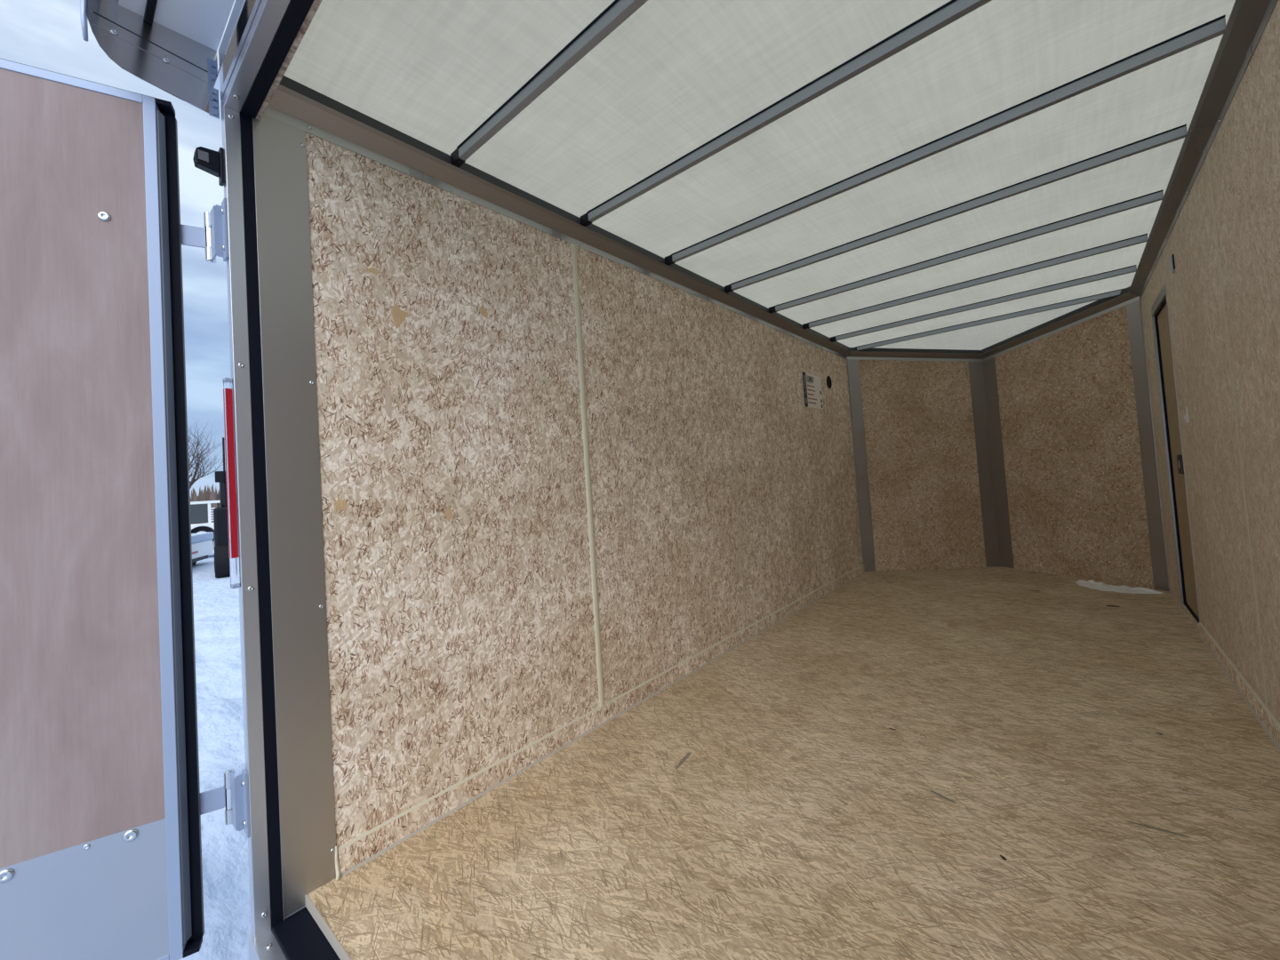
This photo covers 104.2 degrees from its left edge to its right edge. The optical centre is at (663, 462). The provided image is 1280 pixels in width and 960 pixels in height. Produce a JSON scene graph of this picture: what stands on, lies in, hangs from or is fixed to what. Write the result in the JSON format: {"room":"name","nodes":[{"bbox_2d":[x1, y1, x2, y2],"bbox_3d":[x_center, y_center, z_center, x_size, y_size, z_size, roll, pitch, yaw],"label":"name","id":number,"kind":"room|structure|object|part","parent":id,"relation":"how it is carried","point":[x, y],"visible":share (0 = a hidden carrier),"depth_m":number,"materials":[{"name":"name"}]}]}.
{"room":"cargo space","nodes":[
{"label":"cargo space","id":0,"kind":"room"},
{"bbox_2d":[284,132,863,919],"bbox_3d":[0.418,0.061,3.211,0.040,2.440,4.836,-5,-3,39],"label":"wall","id":1,"kind":"structure","parent":0,"point":[460,611],"depth_m":1.96,"materials":[{"name":"beige wood"}]},
{"bbox_2d":[0,58,250,959],"bbox_3d":[-1.647,0.149,1.045,1.184,2.180,0.096,-3,-2,-30],"label":"door","id":2,"kind":"structure","parent":1,"relation":"in","point":[102,804],"depth_m":1.20,"materials":[{"name":"pink wood"}]},
{"bbox_3d":[-1.707,-0.004,0.996,0.992,1.819,0.010,-3,-2,-32],"label":"plywood panel","id":3,"kind":"part","parent":2,"relation":"part of","materials":[{"name":"brown wood"}]},
{"bbox_3d":[-1.636,1.055,0.959,0.992,0.324,0.011,-3,-2,-32],"label":"kick plate","id":4,"kind":"part","parent":2,"relation":"part of","materials":[{"name":"grey metal"}]},
{"bbox_2d":[80,0,260,119],"bbox_3d":[-0.430,-1.128,0.561,2.295,0.200,0.247,-5,-3,39],"label":"rear spoiler","id":5,"kind":"object","parent":1,"relation":"attached to","point":[171,45],"visible":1,"depth_m":1.27,"materials":[{"name":"grey metal"}]},
{"bbox_3d":[-1.304,-1.042,1.282,0.003,0.194,0.237,-5,-3,39],"label":"plate","id":6,"kind":"part","parent":5,"relation":"part of","materials":[{"name":"grey metal"}]},
{"bbox_2d":[192,146,224,186],"bbox_3d":[-1.212,-0.801,1.329,0.030,0.095,0.058,-5,-3,39],"label":"marker lamp","id":7,"kind":"object","parent":1,"relation":"attached to","point":[210,161],"visible":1,"depth_m":1.33,"materials":[{"name":"black plastic"}]},
{"bbox_3d":[-1.196,-0.801,1.347,0.028,0.095,0.008,-5,-3,39],"label":"plate","id":8,"kind":"part","parent":7,"relation":"part of","materials":[{"name":"black plastic"}]},
{"bbox_2d":[222,377,239,588],"bbox_3d":[-1.139,0.051,1.312,0.024,0.553,0.018,-5,-3,39],"label":"tail light","id":9,"kind":"object","parent":1,"relation":"attached to","point":[228,387],"visible":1,"depth_m":1.30,"materials":[{"name":"red"}]},
{"bbox_2d":[221,106,283,940],"bbox_3d":[-1.101,0.172,1.335,0.040,2.290,0.060,-5,-3,39],"label":"trim","id":10,"kind":"structure","parent":1,"relation":"attached to","point":[257,661],"depth_m":1.32,"materials":[{"name":"silver metal"}]},
{"bbox_2d":[248,930,286,959],"bbox_3d":[-0.184,1.181,0.586,2.251,0.104,0.043,-5,-3,39],"label":"trim","id":11,"kind":"structure","parent":1,"relation":"attached to","point":[265,948],"depth_m":1.24,"materials":[{"name":"silver metal"}]},
{"bbox_2d":[218,0,321,119],"bbox_3d":[-0.323,-1.129,0.685,2.253,0.183,0.078,-5,-3,39],"label":"trim","id":12,"kind":"structure","parent":1,"relation":"attached to","point":[277,28],"depth_m":1.20,"materials":[{"name":"silver metal"}]},
{"bbox_2d":[252,113,335,920],"bbox_3d":[-1.035,0.107,1.399,0.015,2.195,0.126,-5,-3,39],"label":"trim","id":13,"kind":"structure","parent":1,"relation":"attached to","point":[304,747],"depth_m":1.39,"materials":[{"name":"grey metal"}]},
{"bbox_2d":[271,906,340,959],"bbox_3d":[-0.150,1.130,0.634,2.181,0.015,0.080,-5,-3,39],"label":"trim","id":14,"kind":"structure","parent":1,"relation":"attached to","point":[299,937],"depth_m":1.25,"materials":[{"name":"black metal"}]},
{"bbox_2d":[304,894,351,959],"bbox_3d":[-0.128,1.105,0.663,2.181,0.030,0.004,-5,-3,39],"label":"trim","id":15,"kind":"structure","parent":1,"relation":"attached to","point":[311,908],"depth_m":1.24,"materials":[{"name":"beige"}]},
{"bbox_2d":[264,75,850,359],"bbox_3d":[0.390,-1.079,3.234,0.065,0.111,4.767,-5,-3,39],"label":"trim","id":16,"kind":"structure","parent":1,"relation":"attached to","point":[293,103],"depth_m":1.91,"materials":[{"name":"silver metal"}]},
{"bbox_3d":[-0.859,-1.009,1.737,0.002,0.033,0.050,-5,-3,39],"label":"splice plate","id":17,"kind":"part","parent":16,"relation":"part of","materials":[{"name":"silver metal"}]},
{"bbox_3d":[-0.473,-1.018,2.209,0.002,0.033,0.050,-5,-3,39],"label":"splice plate","id":18,"kind":"part","parent":16,"relation":"part of","materials":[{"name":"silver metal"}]},
{"bbox_3d":[-0.088,-1.028,2.682,0.002,0.033,0.050,-5,-3,39],"label":"splice plate","id":19,"kind":"part","parent":16,"relation":"part of","materials":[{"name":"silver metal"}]},
{"bbox_2d":[570,243,604,706],"bbox_3d":[-0.339,0.038,2.250,0.008,2.087,0.032,-5,-3,39],"label":"trim","id":20,"kind":"structure","parent":1,"relation":"attached to","point":[592,549],"depth_m":2.24,"materials":[{"name":"beige"}]},
{"bbox_2d":[335,564,864,880],"bbox_3d":[0.553,1.092,3.205,0.024,0.085,4.668,-5,-3,39],"label":"baseboard","id":21,"kind":"structure","parent":1,"relation":"attached to","point":[356,852],"depth_m":1.91,"materials":[{"name":"beige wood"}]},
{"bbox_2d":[722,307,746,627],"bbox_3d":[0.466,0.018,3.241,0.001,2.089,0.016,-5,-3,39],"label":"trim","id":22,"kind":"structure","parent":1,"relation":"attached to","point":[723,308],"depth_m":3.24,"materials":[{"name":"beige"}]},
{"bbox_2d":[801,371,823,409],"bbox_3d":[1.308,-0.626,4.343,0.004,0.296,0.400,-5,-3,39],"label":"notice","id":23,"kind":"object","parent":1,"relation":"attached to","point":[812,394],"visible":1,"depth_m":4.33,"materials":[{"name":"beige paper"}]},
{"bbox_2d":[826,376,831,388],"bbox_3d":[1.553,-0.755,4.657,0.005,0.120,0.120,-5,-3,39],"label":"grommet","id":24,"kind":"object","parent":1,"relation":"attached to","point":[828,380],"visible":1,"depth_m":4.66,"materials":[{"name":"black rubber"}]},
{"bbox_2d":[283,0,1235,350],"bbox_3d":[1.420,-1.143,2.817,2.241,0.150,5.529,-5,-3,39],"label":"ceiling","id":25,"kind":"structure","parent":0,"point":[674,76],"depth_m":1.73,"materials":[{"name":"white plastic"}]},
{"bbox_2d":[450,0,647,167],"bbox_3d":[0.046,-1.163,1.139,2.067,0.040,0.030,-5,-3,39],"label":"bow","id":26,"kind":"object","parent":25,"relation":"attached to","point":[618,12],"visible":1,"depth_m":1.43,"materials":[{"name":"grey metal"}]},
{"bbox_2d":[580,0,991,226],"bbox_3d":[0.430,-1.173,1.611,2.067,0.040,0.030,-5,-3,39],"label":"bow","id":27,"kind":"object","parent":25,"relation":"attached to","point":[952,11],"visible":1,"depth_m":1.59,"materials":[{"name":"grey metal"}]},
{"bbox_2d":[664,14,1225,265],"bbox_3d":[0.815,-1.182,2.082,2.067,0.040,0.030,-5,-3,39],"label":"bow","id":28,"kind":"object","parent":25,"relation":"attached to","point":[1215,28],"visible":1,"depth_m":1.78,"materials":[{"name":"grey metal"}]},
{"bbox_2d":[724,123,1187,293],"bbox_3d":[1.199,-1.192,2.553,2.067,0.040,0.030,-5,-3,39],"label":"bow","id":29,"kind":"object","parent":25,"relation":"attached to","point":[1179,132],"visible":1,"depth_m":2.30,"materials":[{"name":"grey metal"}]},
{"bbox_2d":[768,189,1163,313],"bbox_3d":[1.583,-1.201,3.023,2.067,0.040,0.030,-5,-3,39],"label":"bow","id":30,"kind":"object","parent":25,"relation":"attached to","point":[1158,196],"visible":1,"depth_m":2.81,"materials":[{"name":"grey metal"}]},
{"bbox_2d":[802,233,1147,329],"bbox_3d":[1.968,-1.210,3.494,2.067,0.040,0.030,-5,-3,39],"label":"bow","id":31,"kind":"object","parent":25,"relation":"attached to","point":[1136,240],"visible":1,"depth_m":3.31,"materials":[{"name":"grey metal"}]},
{"bbox_2d":[830,264,1136,342],"bbox_3d":[2.352,-1.220,3.966,2.067,0.040,0.030,-5,-3,39],"label":"bow","id":32,"kind":"object","parent":25,"relation":"attached to","point":[1132,268],"visible":1,"depth_m":3.80,"materials":[{"name":"grey metal"}]},
{"bbox_2d":[855,288,1125,350],"bbox_3d":[2.724,-1.229,4.421,2.067,0.040,0.030,-5,-3,39],"label":"bow","id":33,"kind":"object","parent":25,"relation":"attached to","point":[1108,294],"visible":0.94,"depth_m":4.28,"materials":[{"name":"grey metal"}]},
{"bbox_2d":[307,566,1279,959],"bbox_3d":[1.585,1.064,2.762,2.181,0.029,5.414,-5,-3,39],"label":"floor","id":34,"kind":"structure","parent":0,"point":[996,763],"depth_m":1.53,"materials":[{"name":"brown wood"}]},
{"bbox_2d":[1074,579,1163,593],"bbox_3d":[3.424,0.950,3.813,0.219,0.028,0.534,-3,-2,-20],"label":"plastic film","id":35,"kind":"object","parent":34,"relation":"on","point":[1091,584],"visible":1,"depth_m":3.79,"materials":[{"name":"white"}]},
{"bbox_2d":[848,360,986,571],"bbox_3d":[2.604,-0.024,4.995,1.357,2.440,0.042,-4,-2,7],"label":"wall","id":36,"kind":"structure","parent":0,"point":[925,504],"depth_m":4.97,"materials":[{"name":"brown wood"}]},
{"bbox_2d":[846,359,875,572],"bbox_3d":[2.010,0.015,5.047,0.114,2.165,0.003,-4,-2,7],"label":"trim","id":37,"kind":"structure","parent":36,"relation":"attached to","point":[853,364],"depth_m":5.04,"materials":[{"name":"silver metal"}]},
{"bbox_2d":[847,347,982,361],"bbox_3d":[2.512,-1.086,4.986,1.292,0.260,0.065,-4,-2,7],"label":"trim","id":38,"kind":"structure","parent":36,"relation":"attached to","point":[873,353],"depth_m":4.98,"materials":[{"name":"silver metal"}]},
{"bbox_3d":[2.513,-1.080,4.986,1.293,0.192,0.065,-4,-2,7],"label":"rail","id":39,"kind":"part","parent":38,"relation":"part of","materials":[{"name":"silver metal"}]},
{"bbox_2d":[968,361,1000,567],"bbox_3d":[3.163,0.001,4.901,0.129,2.030,0.003,-4,-2,7],"label":"trim","id":40,"kind":"structure","parent":36,"relation":"attached to","point":[991,543],"depth_m":4.90,"materials":[{"name":"silver metal"}]},
{"bbox_2d":[994,304,1154,589],"bbox_3d":[3.443,-0.103,4.309,0.042,2.440,1.357,-3,-2,-19],"label":"wall","id":41,"kind":"structure","parent":0,"point":[1074,475],"depth_m":4.17,"materials":[{"name":"brown wood"}]},
{"bbox_2d":[982,357,1014,567],"bbox_3d":[3.247,-0.007,4.832,0.003,2.030,0.129,-3,-2,-19],"label":"trim","id":42,"kind":"structure","parent":41,"relation":"attached to","point":[990,382],"depth_m":4.83,"materials":[{"name":"silver metal"}]},
{"bbox_2d":[980,286,1139,361],"bbox_3d":[3.331,-1.163,4.316,0.065,0.260,1.292,-3,-2,-19],"label":"trim","id":43,"kind":"structure","parent":41,"relation":"attached to","point":[1096,308],"depth_m":4.20,"materials":[{"name":"silver metal"}]},
{"bbox_2d":[1126,299,1169,591],"bbox_3d":[3.617,-0.138,3.722,0.003,2.165,0.084,-3,-2,-19],"label":"trim","id":44,"kind":"structure","parent":41,"relation":"attached to","point":[1148,463],"depth_m":3.72,"materials":[{"name":"silver metal"}]},
{"bbox_2d":[1140,0,1279,723],"bbox_3d":[2.152,-0.104,1.793,0.090,2.440,4.836,-5,-3,39],"label":"wall","id":45,"kind":"structure","parent":0,"point":[1244,151],"depth_m":1.86,"materials":[{"name":"brown wood"}]},
{"bbox_2d":[1168,254,1175,272],"bbox_3d":[2.660,-1.034,2.602,0.010,0.092,0.069,-5,-3,39],"label":"clip cover","id":46,"kind":"object","parent":45,"relation":"attached to","point":[1172,259],"visible":1,"depth_m":2.58,"materials":[{"name":"grey plastic"}]},
{"bbox_2d":[1151,283,1199,622],"bbox_3d":[3.138,-0.054,3.027,0.053,1.955,0.635,-5,-3,39],"label":"door","id":47,"kind":"structure","parent":45,"relation":"in","point":[1160,315],"depth_m":3.14,"materials":[{"name":"brown wood"}]},
{"bbox_3d":[3.054,-1.010,3.072,0.002,0.035,0.615,-5,-3,39],"label":"head casing","id":48,"kind":"part","parent":47,"relation":"part of","materials":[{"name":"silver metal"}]},
{"bbox_2d":[1184,406,1189,423],"bbox_3d":[2.771,-0.255,2.639,0.001,0.087,0.135,-5,-3,39],"label":"sticker","id":49,"kind":"object","parent":45,"relation":"attached to","point":[1186,417],"visible":1,"depth_m":2.62,"materials":[{"name":"white"}]},
{"bbox_2d":[1128,0,1278,299],"bbox_3d":[2.031,-1.235,1.891,0.065,0.111,4.767,-5,-3,39],"label":"trim","id":50,"kind":"structure","parent":45,"relation":"attached to","point":[1248,20],"depth_m":1.74,"materials":[{"name":"silver metal"}]},
{"bbox_3d":[2.090,-1.199,1.921,0.002,0.033,0.050,-5,-3,39],"label":"splice plate","id":51,"kind":"part","parent":50,"relation":"part of","materials":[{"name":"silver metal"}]},
{"bbox_3d":[1.704,-1.190,1.449,0.002,0.033,0.050,-5,-3,39],"label":"splice plate","id":52,"kind":"part","parent":50,"relation":"part of","materials":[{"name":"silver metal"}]},
{"bbox_2d":[1207,152,1267,708],"bbox_3d":[2.148,-0.142,1.865,0.001,2.089,0.020,-5,-3,39],"label":"trim","id":53,"kind":"structure","parent":45,"relation":"attached to","point":[1208,161],"depth_m":1.86,"materials":[{"name":"beige"}]},
{"bbox_2d":[1198,622,1279,751],"bbox_3d":[1.862,0.946,1.399,0.015,0.078,3.503,-5,-3,39],"label":"baseboard","id":54,"kind":"structure","parent":45,"relation":"attached to","point":[1265,717],"depth_m":2.04,"materials":[{"name":"beige wood"}]},
{"label":"outside","id":55,"kind":"structure","parent":0,"visible":0},
{"bbox_2d":[178,550,251,959],"bbox_3d":[-4.982,2.212,5.830,228.000,0.208,236.000,-5,-3,39],"label":"ground","id":56,"kind":"structure","parent":55,"point":[225,859],"depth_m":3.60,"materials":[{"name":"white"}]},
{"bbox_2d":[191,531,213,566],"bbox_3d":[-14.598,2.655,14.033,1.960,0.989,3.688,-3,-2,-26],"label":"trailer","id":57,"kind":"object","parent":56,"relation":"on","point":[201,543],"visible":0.25,"depth_m":15.30,"materials":[{"name":"white paint"}]},
{"bbox_2d":[190,484,219,524],"bbox_3d":[-34.490,3.361,36.154,4.177,3.735,40.827,-5,-3,39],"label":"hedge","id":58,"kind":"object","parent":56,"relation":"on","point":[209,495],"visible":0.02,"depth_m":36.16,"materials":[{"name":"brown plant"}]},
{"bbox_2d":[190,500,221,550],"bbox_3d":[-16.637,2.398,17.928,1.900,2.018,2.456,-5,-3,39],"label":"truck","id":59,"kind":"object","parent":56,"relation":"on","point":[200,513],"visible":0.16,"depth_m":17.43,"materials":[{"name":"white paint"}]},
{"bbox_3d":[-16.173,1.793,17.537,0.080,0.900,2.420,-5,-3,39],"label":"frame","id":60,"kind":"part","parent":59,"relation":"part of","materials":[{"name":"white paint"}]},
{"bbox_2d":[187,419,225,524],"bbox_3d":[-28.550,0.848,29.809,5.299,7.525,3.948,-4,-2,5],"label":"bare tree","id":61,"kind":"object","parent":56,"relation":"on","point":[198,455],"visible":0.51,"depth_m":29.70,"materials":[{"name":"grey plant"}]},
{"bbox_2d":[213,437,230,577],"bbox_3d":[-11.243,1.156,13.728,1.742,3.488,2.996,-2,-3,-42],"label":"vehicle","id":62,"kind":"object","parent":56,"relation":"on","point":[221,555],"visible":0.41,"depth_m":12.32,"materials":[{"name":"black paint"}]},
{"bbox_2d":[214,471,224,482],"bbox_3d":[-11.058,0.342,12.409,0.180,0.280,0.130,-2,-3,-42],"label":"mirror","id":63,"kind":"object","parent":62,"relation":"attached to","point":[220,476],"depth_m":12.36,"materials":[{"name":"black paint"}]}
]}

